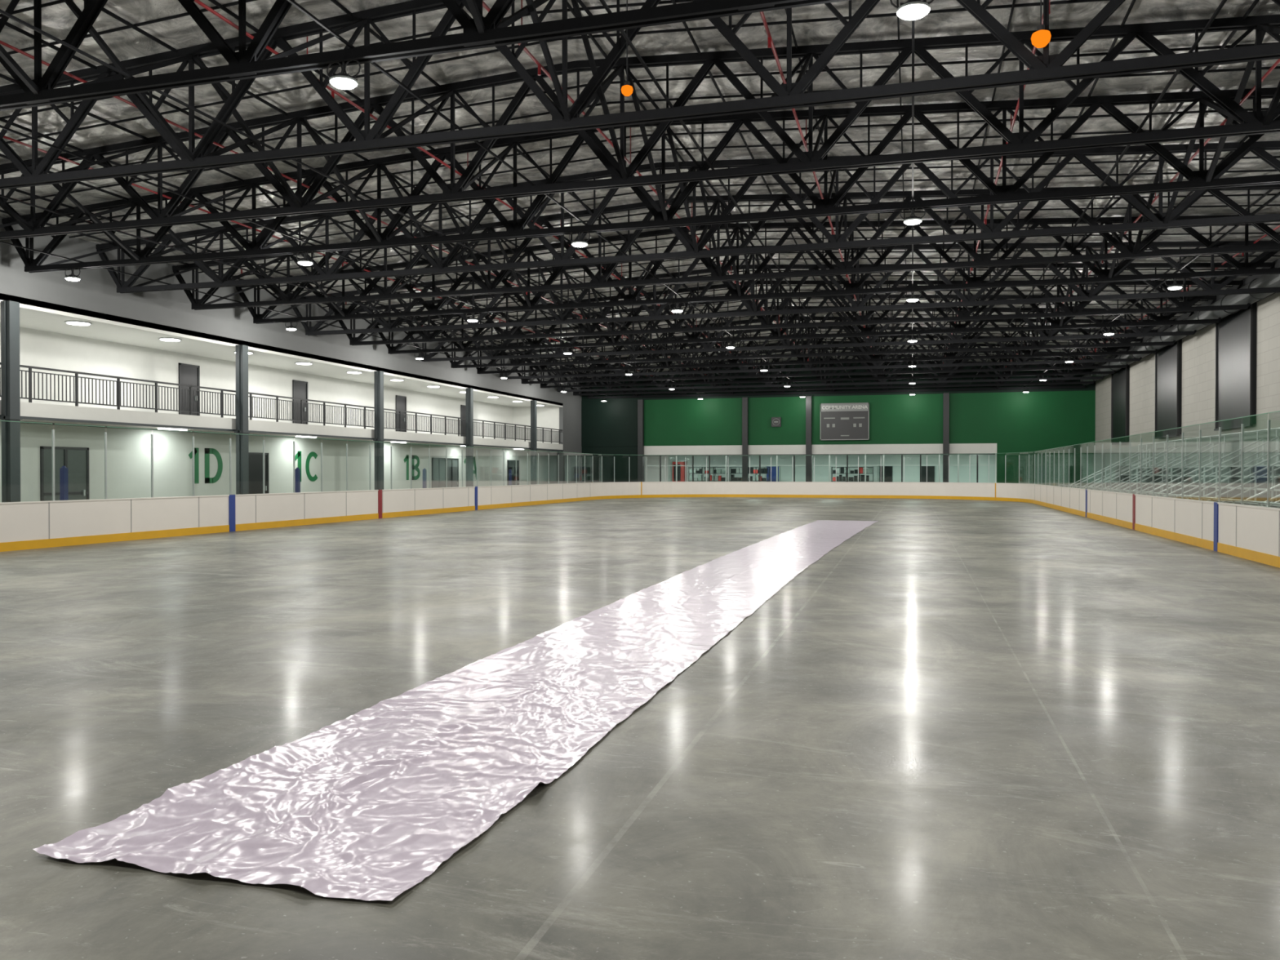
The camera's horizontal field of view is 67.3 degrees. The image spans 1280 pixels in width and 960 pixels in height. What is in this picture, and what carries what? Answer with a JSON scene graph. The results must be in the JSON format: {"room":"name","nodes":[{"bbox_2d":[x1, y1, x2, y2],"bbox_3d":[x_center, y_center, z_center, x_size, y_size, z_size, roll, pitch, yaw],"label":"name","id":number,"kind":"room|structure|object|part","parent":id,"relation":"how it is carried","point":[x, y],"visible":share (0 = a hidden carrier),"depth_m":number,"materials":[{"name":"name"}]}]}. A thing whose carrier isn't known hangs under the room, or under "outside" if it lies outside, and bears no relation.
{"room":"ice rink","nodes":[
{"label":"ice rink","id":0,"kind":"room"},
{"bbox_2d":[0,216,582,502],"bbox_3d":[-17.976,-3.148,35.979,4.200,9.200,83.500,0,1,16],"label":"wall","id":1,"kind":"structure","parent":0,"point":[122,340],"depth_m":38.76,"materials":[{"name":"white paint"}]},
{"bbox_2d":[40,446,89,501],"bbox_3d":[-19.000,0.198,31.829,0.100,2.580,1.860,0,1,16],"label":"door","id":2,"kind":"structure","parent":1,"relation":"in","point":[76,460],"depth_m":31.92,"materials":[{"name":"black metal"}]},
{"bbox_2d":[64,320,92,325],"bbox_3d":[-18.404,-5.134,31.510,0.800,0.050,0.800,0,1,16],"label":"recessed light","id":3,"kind":"object","parent":1,"relation":"in","point":[71,322],"visible":1,"depth_m":31.42,"materials":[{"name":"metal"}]},
{"bbox_2d":[158,337,182,341],"bbox_3d":[-17.301,-5.167,35.407,0.800,0.050,0.800,0,1,16],"label":"recessed light","id":4,"kind":"object","parent":1,"relation":"in","point":[160,339],"visible":1,"depth_m":35.31,"materials":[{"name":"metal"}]},
{"bbox_2d":[178,363,199,415],"bbox_3d":[-18.747,-3.598,40.039,0.100,2.430,1.160,0,1,16],"label":"door","id":5,"kind":"structure","parent":1,"relation":"in","point":[189,375],"depth_m":40.02,"materials":[{"name":"black metal"}]},
{"bbox_2d":[188,447,222,483],"bbox_3d":[-17.240,-0.567,38.198,0.012,1.400,1.911,0,1,16],"label":"sign","id":6,"kind":"object","parent":1,"relation":"attached to","point":[207,451],"visible":0.94,"depth_m":38.28,"materials":[{"name":"green paint"}]},
{"bbox_2d":[248,452,269,493],"bbox_3d":[-16.386,0.119,41.066,0.100,2.580,1.660,0,1,16],"label":"door","id":7,"kind":"structure","parent":1,"relation":"in","point":[255,459],"depth_m":41.20,"materials":[{"name":"black metal"}]},
{"bbox_2d":[0,400,563,451],"bbox_3d":[-18.523,-2.080,33.961,4.250,0.500,79.300,0,1,16],"label":"mezzanine slab","id":8,"kind":"object","parent":1,"relation":"attached to","point":[39,413],"visible":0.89,"depth_m":36.42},
{"bbox_2d":[157,427,186,431],"bbox_3d":[-17.205,-1.867,35.408,0.240,0.050,1.200,0,1,16],"label":"ceiling light","id":9,"kind":"object","parent":8,"relation":"attached to","point":[167,428],"visible":1,"depth_m":35.26,"materials":[{"name":"white plastic"}]},
{"bbox_2d":[0,362,562,444],"bbox_3d":[-16.589,-2.866,33.391,0.060,1.080,79.330,0,1,16],"label":"railing","id":10,"kind":"object","parent":8,"relation":"on","point":[515,432],"depth_m":37.95,"materials":[{"name":"black metal"}]},
{"bbox_2d":[295,435,316,438],"bbox_3d":[-15.000,-1.933,43.202,0.240,0.050,1.200,0,1,16],"label":"ceiling light","id":11,"kind":"object","parent":8,"relation":"attached to","point":[295,436],"visible":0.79,"depth_m":42.92,"materials":[{"name":"white plastic"}]},
{"bbox_2d":[292,379,307,424],"bbox_3d":[-16.691,-3.660,47.303,0.100,2.430,1.160,0,1,16],"label":"door","id":12,"kind":"structure","parent":1,"relation":"in","point":[300,388],"depth_m":47.23,"materials":[{"name":"black metal"}]},
{"bbox_2d":[295,361,312,364],"bbox_3d":[-15.096,-5.234,43.201,0.800,0.050,0.800,0,1,16],"label":"recessed light","id":13,"kind":"object","parent":1,"relation":"in","point":[300,362],"visible":1,"depth_m":43.05,"materials":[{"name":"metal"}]},
{"bbox_2d":[294,451,317,481],"bbox_3d":[-15.456,-0.621,44.503,0.012,1.400,1.816,0,1,16],"label":"sign","id":14,"kind":"object","parent":1,"relation":"attached to","point":[298,455],"visible":0.98,"depth_m":44.65,"materials":[{"name":"green paint"}]},
{"bbox_2d":[346,371,362,373],"bbox_3d":[-13.993,-5.267,47.098,0.800,0.050,0.800,0,1,16],"label":"recessed light","id":15,"kind":"object","parent":1,"relation":"in","point":[351,372],"visible":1,"depth_m":46.95,"materials":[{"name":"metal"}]},
{"bbox_2d":[389,378,404,381],"bbox_3d":[-12.890,-5.300,50.995,0.800,0.050,0.800,0,1,16],"label":"recessed light","id":16,"kind":"object","parent":1,"relation":"in","point":[393,380],"visible":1,"depth_m":50.77,"materials":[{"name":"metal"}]},
{"bbox_2d":[395,395,406,431],"bbox_3d":[-14.050,-3.740,56.636,0.100,2.430,1.160,0,1,16],"label":"door","id":17,"kind":"structure","parent":1,"relation":"in","point":[401,401],"depth_m":56.65,"materials":[{"name":"black metal"}]},
{"bbox_2d":[404,454,420,479],"bbox_3d":[-12.785,-0.701,53.940,0.012,1.400,1.831,0,1,16],"label":"sign","id":18,"kind":"object","parent":1,"relation":"attached to","point":[413,456],"visible":0.98,"depth_m":54.08,"materials":[{"name":"green paint"}]},
{"bbox_2d":[426,385,439,387],"bbox_3d":[-11.788,-5.334,54.892,0.800,0.050,0.800,0,1,16],"label":"recessed light","id":19,"kind":"object","parent":1,"relation":"in","point":[430,386],"visible":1,"depth_m":54.64,"materials":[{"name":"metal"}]},
{"bbox_2d":[431,457,458,488],"bbox_3d":[-11.662,-0.024,57.760,0.100,2.580,3.360,0,1,16],"label":"door","id":20,"kind":"structure","parent":1,"relation":"in","point":[438,464],"depth_m":57.64,"materials":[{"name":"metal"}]},
{"bbox_2d":[460,404,466,436],"bbox_3d":[-11.762,-3.809,64.719,0.100,2.430,1.160,0,1,16],"label":"door","id":21,"kind":"structure","parent":1,"relation":"in","point":[463,415],"depth_m":64.47,"materials":[{"name":"black metal"}]},
{"bbox_2d":[463,456,476,479],"bbox_3d":[-10.745,-0.763,61.148,0.012,1.484,2.014,0,1,16],"label":"sign","id":22,"kind":"object","parent":1,"relation":"attached to","point":[464,461],"visible":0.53,"depth_m":61.65,"materials":[{"name":"green paint"}]},
{"bbox_2d":[506,459,519,485],"bbox_3d":[-8.885,-0.108,67.574,0.100,2.580,1.960,0,1,16],"label":"door","id":23,"kind":"structure","parent":1,"relation":"in","point":[511,464],"depth_m":67.56,"materials":[{"name":"black metal"}]},
{"bbox_2d":[0,497,1279,959],"bbox_3d":[1.623,1.544,36.969,45.000,0.200,96.000,0,1,16],"label":"floor","id":24,"kind":"structure","parent":0,"point":[965,729],"depth_m":6.37,"materials":[{"name":"concrete"}]},
{"bbox_2d":[0,300,22,502],"bbox_3d":[-17.932,-1.774,27.404,0.440,6.600,0.440,0,1,16],"label":"steel column","id":25,"kind":"structure","parent":24,"relation":"on","point":[10,310],"depth_m":27.27,"materials":[{"name":"metal"}]},
{"bbox_2d":[59,466,68,500],"bbox_3d":[-13.792,0.613,23.031,0.120,1.900,0.120,0,1,16],"label":"gate post","id":26,"kind":"object","parent":24,"relation":"on","point":[64,486],"visible":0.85,"depth_m":22.98,"materials":[{"name":"blue metal"}]},
{"bbox_2d":[234,344,249,494],"bbox_3d":[-15.253,-1.855,36.872,0.440,6.600,0.440,0,1,16],"label":"steel column","id":27,"kind":"structure","parent":24,"relation":"on","point":[242,351],"depth_m":36.73,"materials":[{"name":"metal"}]},
{"bbox_2d":[294,467,300,492],"bbox_3d":[-11.314,0.538,31.787,0.120,1.900,0.120,0,1,16],"label":"gate post","id":28,"kind":"object","parent":24,"relation":"on","point":[297,471],"visible":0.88,"depth_m":31.73,"materials":[{"name":"blue metal"}]},
{"bbox_2d":[373,370,385,489],"bbox_3d":[-12.573,-1.936,46.340,0.440,6.600,0.440,0,1,16],"label":"steel column","id":29,"kind":"structure","parent":24,"relation":"on","point":[378,375],"depth_m":46.19,"materials":[{"name":"metal"}]},
{"bbox_2d":[422,468,426,488],"bbox_3d":[-8.972,0.467,40.062,0.120,1.900,0.120,0,1,16],"label":"gate post","id":30,"kind":"object","parent":24,"relation":"on","point":[424,471],"visible":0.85,"depth_m":40.01,"materials":[{"name":"metal"}]},
{"bbox_2d":[32,520,877,900],"bbox_3d":[2.678,1.560,19.352,2.232,0.060,31.832,0,1,17],"label":"sheet","id":31,"kind":"object","parent":24,"relation":"on","point":[368,804],"visible":1,"depth_m":5.84,"materials":[{"name":"white plastic"}]},
{"bbox_2d":[464,387,474,486],"bbox_3d":[-9.894,-2.017,55.808,0.440,6.600,0.440,0,1,16],"label":"steel column","id":32,"kind":"structure","parent":24,"relation":"on","point":[468,391],"depth_m":55.66,"materials":[{"name":"metal"}]},
{"bbox_2d":[508,469,511,485],"bbox_3d":[-6.549,0.394,48.625,0.120,1.900,0.120,0,1,16],"label":"gate post","id":33,"kind":"object","parent":24,"relation":"on","point":[509,470],"visible":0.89,"depth_m":48.57,"materials":[{"name":"blue metal"}]},
{"bbox_2d":[529,400,537,484],"bbox_3d":[-7.215,-2.098,65.276,0.440,6.600,0.440,0,1,16],"label":"steel column","id":34,"kind":"structure","parent":24,"relation":"on","point":[533,448],"depth_m":65.12,"materials":[{"name":"metal"}]},
{"bbox_2d":[0,410,1279,506],"bbox_3d":[2.820,-0.513,33.469,25.978,1.812,66.227,0,1,16],"label":"glass panels","id":35,"kind":"object","parent":24,"relation":"on","point":[1268,420],"visible":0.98,"depth_m":31.30,"materials":[{"name":"clear glass"}]},
{"bbox_3d":[2.823,-0.513,33.477,25.934,1.812,66.166,0,1,16],"label":"glass","id":36,"kind":"part","parent":35,"relation":"part of","materials":[{"name":"clear glass"}]},
{"bbox_2d":[0,481,1279,568],"bbox_3d":[2.664,0.936,32.928,26.080,1.085,67.480,0,1,16],"label":"dasher boards","id":37,"kind":"object","parent":24,"relation":"on","point":[1250,532],"depth_m":29.88,"materials":[{"name":"white plastic"}]},
{"bbox_2d":[671,460,686,481],"bbox_3d":[3.302,-0.270,80.716,1.100,2.680,0.830,0,1,16],"label":"vending machine","id":38,"kind":"object","parent":24,"relation":"on","point":[681,469],"visible":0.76,"depth_m":80.33,"materials":[{"name":"metal"}]},
{"bbox_2d":[688,466,728,481],"bbox_3d":[5.570,0.014,78.450,3.200,2.150,0.500,0,1,16],"label":"shelf","id":39,"kind":"object","parent":24,"relation":"on","point":[700,477],"visible":0.62,"depth_m":78.26,"materials":[{"name":"black metal"}]},
{"bbox_2d":[729,466,769,481],"bbox_3d":[8.842,0.022,77.525,3.200,2.150,0.500,0,1,16],"label":"shelf","id":40,"kind":"object","parent":24,"relation":"on","point":[766,469],"visible":0.51,"depth_m":77.29,"materials":[{"name":"black metal"}]},
{"bbox_2d":[831,466,873,481],"bbox_3d":[16.636,0.041,75.319,3.200,2.150,0.500,0,1,16],"label":"shelf","id":41,"kind":"object","parent":24,"relation":"on","point":[839,469],"visible":0.56,"depth_m":75.14,"materials":[{"name":"black metal"}]},
{"bbox_2d":[1059,427,1279,507],"bbox_3d":[19.867,-0.149,34.390,3.955,3.230,37.050,0,1,16],"label":"bleachers","id":42,"kind":"object","parent":24,"relation":"on","point":[1255,477],"visible":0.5,"depth_m":34.42,"materials":[{"name":"grey metal"}]},
{"bbox_2d":[0,0,1279,378],"bbox_3d":[-0.038,-7.974,31.018,45.000,1.523,83.800,0,1,16],"label":"ceiling","id":43,"kind":"structure","parent":0,"point":[58,20],"depth_m":21.59,"materials":[{"name":"metal"}]},
{"bbox_2d":[0,0,1279,378],"bbox_3d":[1.846,-7.979,30.329,37.002,1.041,83.480,0,1,16],"label":"roof","id":44,"kind":"structure","parent":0,"point":[218,6],"depth_m":23.55,"materials":[{"name":"grey metal"}]},
{"bbox_2d":[64,268,80,280],"bbox_3d":[-15.865,-5.765,26.889,0.380,0.349,0.397,0,1,-31],"label":"light","id":45,"kind":"object","parent":44,"relation":"hanging from","point":[70,277],"visible":1,"depth_m":26.82,"materials":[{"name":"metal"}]},
{"bbox_2d":[284,321,297,330],"bbox_3d":[-13.186,-5.846,36.357,0.380,0.349,0.397,0,1,-31],"label":"light","id":46,"kind":"object","parent":44,"relation":"hanging from","point":[289,328],"visible":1,"depth_m":36.30,"materials":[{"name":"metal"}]},
{"bbox_2d":[296,251,314,265],"bbox_3d":[-8.648,-5.747,24.847,0.380,0.349,0.397,0,1,-31],"label":"light","id":47,"kind":"object","parent":44,"relation":"hanging from","point":[305,261],"visible":1,"depth_m":24.79,"materials":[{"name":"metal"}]},
{"bbox_2d":[326,59,360,89],"bbox_3d":[-4.111,-5.649,13.337,0.380,0.349,0.397,0,1,-31],"label":"light","id":48,"kind":"object","parent":44,"relation":"hanging from","point":[344,81],"visible":1,"depth_m":13.28,"materials":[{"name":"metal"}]},
{"bbox_2d":[414,352,424,359],"bbox_3d":[-10.506,-5.927,45.825,0.380,0.349,0.397,0,1,-31],"label":"light","id":49,"kind":"object","parent":44,"relation":"hanging from","point":[418,357],"visible":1,"depth_m":45.75,"materials":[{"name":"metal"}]},
{"bbox_2d":[0,0,848,111],"bbox_3d":[-3.062,-7.057,13.028,37.089,2.550,0.200,0,1,16],"label":"roof truss","id":50,"kind":"object","parent":44,"relation":"attached to","point":[243,64],"depth_m":13.51,"materials":[{"name":"black metal"}]},
{"bbox_2d":[466,312,479,322],"bbox_3d":[-5.969,-5.828,34.315,0.380,0.349,0.397,0,1,-31],"label":"light","id":51,"kind":"object","parent":44,"relation":"hanging from","point":[471,319],"visible":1,"depth_m":34.24,"materials":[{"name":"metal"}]},
{"bbox_2d":[499,373,508,378],"bbox_3d":[-7.827,-6.008,55.293,0.380,0.349,0.397,0,1,-31],"label":"light","id":52,"kind":"object","parent":44,"relation":"hanging from","point":[503,376],"visible":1,"depth_m":55.21,"materials":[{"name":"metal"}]},
{"bbox_2d":[562,346,573,354],"bbox_3d":[-3.290,-5.909,43.783,0.380,0.349,0.397,0,1,-31],"label":"light","id":53,"kind":"object","parent":44,"relation":"hanging from","point":[567,352],"visible":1,"depth_m":43.72,"materials":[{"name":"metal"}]},
{"bbox_2d":[568,231,590,247],"bbox_3d":[-1.432,-5.730,22.805,0.380,0.349,0.397,0,1,-31],"label":"light","id":54,"kind":"object","parent":44,"relation":"hanging from","point":[579,242],"visible":1,"depth_m":22.74,"materials":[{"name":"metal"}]},
{"bbox_2d":[621,0,633,96],"bbox_3d":[-0.207,-7.141,15.441,0.194,1.938,0.194,0,1,16],"label":"lamp","id":55,"kind":"object","parent":44,"relation":"hanging from","point":[626,90],"visible":0.98,"depth_m":15.43,"materials":[{"name":"orange metal"}]},
{"bbox_2d":[624,368,633,375],"bbox_3d":[-0.611,-5.990,53.251,0.380,0.349,0.397,0,1,-31],"label":"light","id":56,"kind":"object","parent":44,"relation":"hanging from","point":[628,373],"visible":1,"depth_m":53.19,"materials":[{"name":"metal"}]},
{"bbox_2d":[0,0,1279,396],"bbox_3d":[1.018,-7.150,30.622,33.315,2.367,82.046,0,1,16],"label":"truss bridging","id":57,"kind":"object","parent":44,"relation":"attached to","point":[531,7],"visible":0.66,"depth_m":22.45,"materials":[{"name":"black paint"}]},
{"bbox_2d":[0,0,1279,376],"bbox_3d":[2.038,-7.881,30.275,33.460,1.125,83.460,0,1,16],"label":"pipes","id":58,"kind":"object","parent":44,"relation":"attached to","point":[770,42],"visible":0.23,"depth_m":21.18,"materials":[{"name":"black metal"}]},
{"bbox_2d":[0,0,1279,189],"bbox_3d":[-2.169,-7.084,16.184,37.089,2.550,0.200,0,1,16],"label":"roof truss","id":59,"kind":"object","parent":44,"relation":"attached to","point":[1046,68],"depth_m":16.03,"materials":[{"name":"black metal"}]},
{"bbox_2d":[0,14,1279,239],"bbox_3d":[-1.275,-7.111,19.340,37.089,2.550,0.200,0,1,16],"label":"roof truss","id":60,"kind":"object","parent":44,"relation":"attached to","point":[1021,142],"depth_m":18.63,"materials":[{"name":"black metal"}]},
{"bbox_2d":[1,87,1279,272],"bbox_3d":[-0.382,-7.138,22.496,37.089,2.550,0.200,0,1,16],"label":"roof truss","id":61,"kind":"object","parent":44,"relation":"attached to","point":[1004,193],"depth_m":21.90,"materials":[{"name":"black metal"}]},
{"bbox_2d":[669,302,684,312],"bbox_3d":[1.248,-5.811,32.273,0.380,0.349,0.397,0,1,-31],"label":"light","id":62,"kind":"object","parent":44,"relation":"hanging from","point":[676,309],"visible":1,"depth_m":32.20,"materials":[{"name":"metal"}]},
{"bbox_2d":[95,140,1279,293],"bbox_3d":[0.511,-7.165,25.652,37.089,2.550,0.200,0,1,16],"label":"roof truss","id":63,"kind":"object","parent":44,"relation":"attached to","point":[992,231],"depth_m":25.10,"materials":[{"name":"black metal"}]},
{"bbox_2d":[172,183,1279,310],"bbox_3d":[1.404,-7.192,28.808,37.089,2.550,0.200,0,1,16],"label":"roof truss","id":64,"kind":"object","parent":44,"relation":"attached to","point":[983,260],"depth_m":28.21,"materials":[{"name":"black metal"}]},
{"bbox_2d":[724,341,736,348],"bbox_3d":[3.927,-5.892,41.741,0.380,0.349,0.397,0,1,-31],"label":"light","id":65,"kind":"object","parent":44,"relation":"hanging from","point":[729,346],"visible":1,"depth_m":41.69,"materials":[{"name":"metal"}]},
{"bbox_2d":[235,214,1279,324],"bbox_3d":[2.297,-7.219,31.964,37.089,2.550,0.200,0,1,16],"label":"roof truss","id":66,"kind":"object","parent":44,"relation":"attached to","point":[1247,268],"depth_m":31.19,"materials":[{"name":"black metal"}]},
{"bbox_2d":[759,364,768,371],"bbox_3d":[6.606,-5.973,51.209,0.380,0.349,0.397,0,1,-31],"label":"light","id":67,"kind":"object","parent":44,"relation":"hanging from","point":[763,369],"visible":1,"depth_m":51.15,"materials":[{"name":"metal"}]},
{"bbox_2d":[290,240,1279,335],"bbox_3d":[3.190,-7.246,35.120,37.089,2.550,0.200,0,1,16],"label":"roof truss","id":68,"kind":"object","parent":44,"relation":"attached to","point":[1211,289],"depth_m":33.96,"materials":[{"name":"black metal"}]},
{"bbox_2d":[334,262,1274,345],"bbox_3d":[4.083,-7.273,38.276,37.089,2.550,0.200,0,1,16],"label":"roof truss","id":69,"kind":"object","parent":44,"relation":"attached to","point":[1181,306],"depth_m":37.38,"materials":[{"name":"black metal"}]},
{"bbox_2d":[889,0,933,20],"bbox_3d":[3.202,-5.631,11.268,0.380,0.349,0.397,0,1,-31],"label":"light","id":70,"kind":"object","parent":44,"relation":"hanging from","point":[912,10],"visible":1,"depth_m":11.20,"materials":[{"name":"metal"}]},
{"bbox_2d":[906,360,917,367],"bbox_3d":[13.919,-5.955,49.139,0.380,0.349,0.397,0,1,-31],"label":"light","id":71,"kind":"object","parent":44,"relation":"hanging from","point":[912,365],"visible":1,"depth_m":49.09,"materials":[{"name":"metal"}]},
{"bbox_2d":[899,207,925,225],"bbox_3d":[5.881,-5.712,20.736,0.380,0.349,0.397,0,1,-31],"label":"light","id":72,"kind":"object","parent":44,"relation":"hanging from","point":[910,220],"visible":1,"depth_m":20.67,"materials":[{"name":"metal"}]},
{"bbox_2d":[903,290,921,302],"bbox_3d":[8.560,-5.793,30.204,0.380,0.349,0.397,0,1,-31],"label":"light","id":73,"kind":"object","parent":44,"relation":"hanging from","point":[912,299],"visible":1,"depth_m":30.14,"materials":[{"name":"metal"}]},
{"bbox_2d":[906,333,919,342],"bbox_3d":[11.240,-5.874,39.672,0.380,0.349,0.397,0,1,-31],"label":"light","id":74,"kind":"object","parent":44,"relation":"hanging from","point":[912,340],"visible":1,"depth_m":39.60,"materials":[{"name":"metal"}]},
{"bbox_2d":[1031,0,1051,48],"bbox_3d":[5.740,-6.980,13.760,0.270,1.564,0.270,0,1,16],"label":"lamp","id":75,"kind":"object","parent":44,"relation":"hanging from","point":[1040,38],"visible":1,"depth_m":13.70,"materials":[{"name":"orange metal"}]},
{"bbox_2d":[1038,375,1048,381],"bbox_3d":[23.719,-6.019,56.593,0.380,0.349,0.397,0,1,-31],"label":"light","id":76,"kind":"object","parent":44,"relation":"hanging from","point":[1042,379],"visible":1,"depth_m":56.54,"materials":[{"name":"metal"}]},
{"bbox_2d":[1063,355,1075,362],"bbox_3d":[21.039,-5.938,47.125,0.380,0.349,0.397,0,1,-31],"label":"light","id":77,"kind":"object","parent":44,"relation":"hanging from","point":[1069,360],"visible":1,"depth_m":47.04,"materials":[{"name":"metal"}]},
{"bbox_2d":[1101,326,1116,335],"bbox_3d":[18.360,-5.857,37.657,0.380,0.349,0.397,0,1,-31],"label":"light","id":78,"kind":"object","parent":44,"relation":"hanging from","point":[1107,333],"visible":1,"depth_m":37.60,"materials":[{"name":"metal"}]},
{"bbox_2d":[1164,277,1185,289],"bbox_3d":[15.681,-5.776,28.189,0.380,0.349,0.397,0,1,-31],"label":"light","id":79,"kind":"object","parent":44,"relation":"hanging from","point":[1173,286],"visible":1,"depth_m":28.14,"materials":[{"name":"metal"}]},
{"bbox_2d":[1080,266,1279,385],"bbox_3d":[18.919,-6.407,25.303,0.740,0.740,82.900,0,1,16],"label":"ventilation duct","id":80,"kind":"object","parent":44,"relation":"attached to","point":[1266,280],"visible":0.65,"depth_m":37.64,"materials":[{"name":"grey metal"}]},
{"bbox_2d":[374,280,1243,354],"bbox_3d":[4.976,-7.300,41.432,37.089,2.550,0.200,0,1,16],"label":"roof truss","id":81,"kind":"object","parent":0,"point":[1161,320],"depth_m":40.65,"materials":[{"name":"black metal"}]},
{"bbox_2d":[408,294,1216,361],"bbox_3d":[5.869,-7.327,44.588,37.089,2.550,0.200,0,1,16],"label":"roof truss","id":82,"kind":"object","parent":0,"point":[1140,332],"depth_m":43.71,"materials":[{"name":"black metal"}]},
{"bbox_2d":[438,306,1194,368],"bbox_3d":[6.762,-7.354,47.744,37.089,2.550,0.200,0,1,16],"label":"roof truss","id":83,"kind":"object","parent":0,"point":[1125,342],"depth_m":46.97,"materials":[{"name":"black metal"}]},
{"bbox_2d":[465,315,1174,373],"bbox_3d":[7.655,-7.381,50.900,37.089,2.550,0.200,0,1,16],"label":"roof truss","id":84,"kind":"object","parent":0,"point":[1108,351],"depth_m":50.20,"materials":[{"name":"black metal"}]},
{"bbox_2d":[644,453,996,483],"bbox_3d":[13.815,-0.727,74.526,30.400,3.700,7.450,0,1,16],"label":"wall","id":85,"kind":"structure","parent":0,"point":[967,473],"depth_m":77.69,"materials":[{"name":"white paint"}]},
{"bbox_2d":[765,466,779,481],"bbox_3d":[10.905,-0.045,78.941,1.120,2.260,0.130,0,1,16],"label":"door","id":86,"kind":"structure","parent":85,"relation":"in","point":[773,468],"depth_m":78.89,"materials":[{"name":"metal"}]},
{"bbox_2d":[878,465,893,481],"bbox_3d":[19.565,-0.024,76.490,1.120,2.260,0.130,0,1,16],"label":"door","id":87,"kind":"structure","parent":85,"relation":"in","point":[888,469],"depth_m":76.45,"materials":[{"name":"black glass"}]},
{"bbox_2d":[921,465,935,482],"bbox_3d":[22.644,-0.017,75.619,1.120,2.260,0.130,0,1,16],"label":"door","id":88,"kind":"structure","parent":85,"relation":"in","point":[931,468],"depth_m":75.56,"materials":[{"name":"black glass"}]},
{"bbox_2d":[490,325,1157,379],"bbox_3d":[8.548,-7.408,54.056,37.089,2.550,0.200,0,1,16],"label":"roof truss","id":89,"kind":"object","parent":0,"point":[1097,358],"depth_m":53.28,"materials":[{"name":"black metal"}]},
{"bbox_2d":[510,333,1142,383],"bbox_3d":[9.442,-7.435,57.212,37.089,2.550,0.200,0,1,16],"label":"roof truss","id":90,"kind":"object","parent":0,"point":[1085,365],"depth_m":56.49,"materials":[{"name":"black metal"}]},
{"bbox_2d":[529,340,1129,388],"bbox_3d":[10.335,-7.461,60.368,37.089,2.550,0.200,0,1,16],"label":"roof truss","id":91,"kind":"object","parent":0,"point":[1075,371],"depth_m":59.77,"materials":[{"name":"black metal"}]},
{"bbox_2d":[547,347,1117,391],"bbox_3d":[11.228,-7.488,63.524,37.089,2.550,0.200,0,1,16],"label":"roof truss","id":92,"kind":"object","parent":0,"point":[1065,376],"depth_m":62.90,"materials":[{"name":"black metal"}]},
{"bbox_2d":[564,352,1106,395],"bbox_3d":[12.121,-7.515,66.680,37.089,2.550,0.200,0,1,16],"label":"roof truss","id":93,"kind":"object","parent":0,"point":[1058,382],"depth_m":65.97,"materials":[{"name":"black metal"}]},
{"bbox_2d":[581,362,1095,489],"bbox_3d":[13.242,-3.844,70.639,37.000,10.000,0.290,0,1,16],"label":"wall","id":94,"kind":"structure","parent":0,"point":[1006,422],"depth_m":69.57,"materials":[{"name":"green paint"}]},
{"bbox_2d":[771,417,781,426],"bbox_3d":[10.103,-4.300,71.292,0.700,0.700,0.225,0,1,16],"label":"wall speaker","id":95,"kind":"object","parent":94,"relation":"attached to","point":[775,421],"visible":1,"depth_m":71.21},
{"bbox_2d":[644,453,995,482],"bbox_3d":[12.583,-0.596,70.817,25.550,2.600,0.100,0,1,16],"label":"window","id":96,"kind":"structure","parent":94,"relation":"in","point":[976,454],"depth_m":70.76,"materials":[{"name":"glass"}]},
{"bbox_2d":[820,402,869,439],"bbox_3d":[14.873,-4.238,69.879,3.490,2.680,0.349,0,1,16],"label":"scoreboard","id":97,"kind":"object","parent":94,"relation":"attached to","point":[838,421],"visible":1,"depth_m":69.74,"materials":[{"name":"grey metal"}]},
{"bbox_2d":[579,358,1097,399],"bbox_3d":[13.014,-7.542,69.836,37.089,2.550,0.200,0,1,16],"label":"roof truss","id":98,"kind":"object","parent":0,"point":[1051,386],"depth_m":69.25,"materials":[{"name":"black metal"}]},
{"bbox_2d":[1095,257,1279,488],"bbox_3d":[19.791,-3.106,25.292,0.300,9.300,83.500,0,1,16],"label":"wall","id":99,"kind":"structure","parent":0,"point":[1198,349],"depth_m":42.21,"materials":[{"name":"paint"}]},
{"bbox_2d":[1111,364,1129,444],"bbox_3d":[28.566,-4.390,57.251,0.218,4.480,4.300,0,1,16],"label":"window","id":100,"kind":"structure","parent":99,"relation":"in","point":[1120,380],"depth_m":56.94,"materials":[{"name":"black glass"}]},
{"bbox_2d":[1154,338,1182,439],"bbox_3d":[25.544,-4.298,46.571,0.218,4.480,4.300,0,1,16],"label":"window","id":101,"kind":"structure","parent":99,"relation":"in","point":[1168,359],"depth_m":46.24,"materials":[{"name":"black glass"}]},
{"bbox_2d":[1213,302,1257,431],"bbox_3d":[22.808,-4.216,36.901,0.218,4.480,4.300,0,1,16],"label":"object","id":102,"kind":"structure","parent":99,"relation":"in","point":[1235,388],"depth_m":36.66,"materials":[{"name":"black glass"}]}
]}

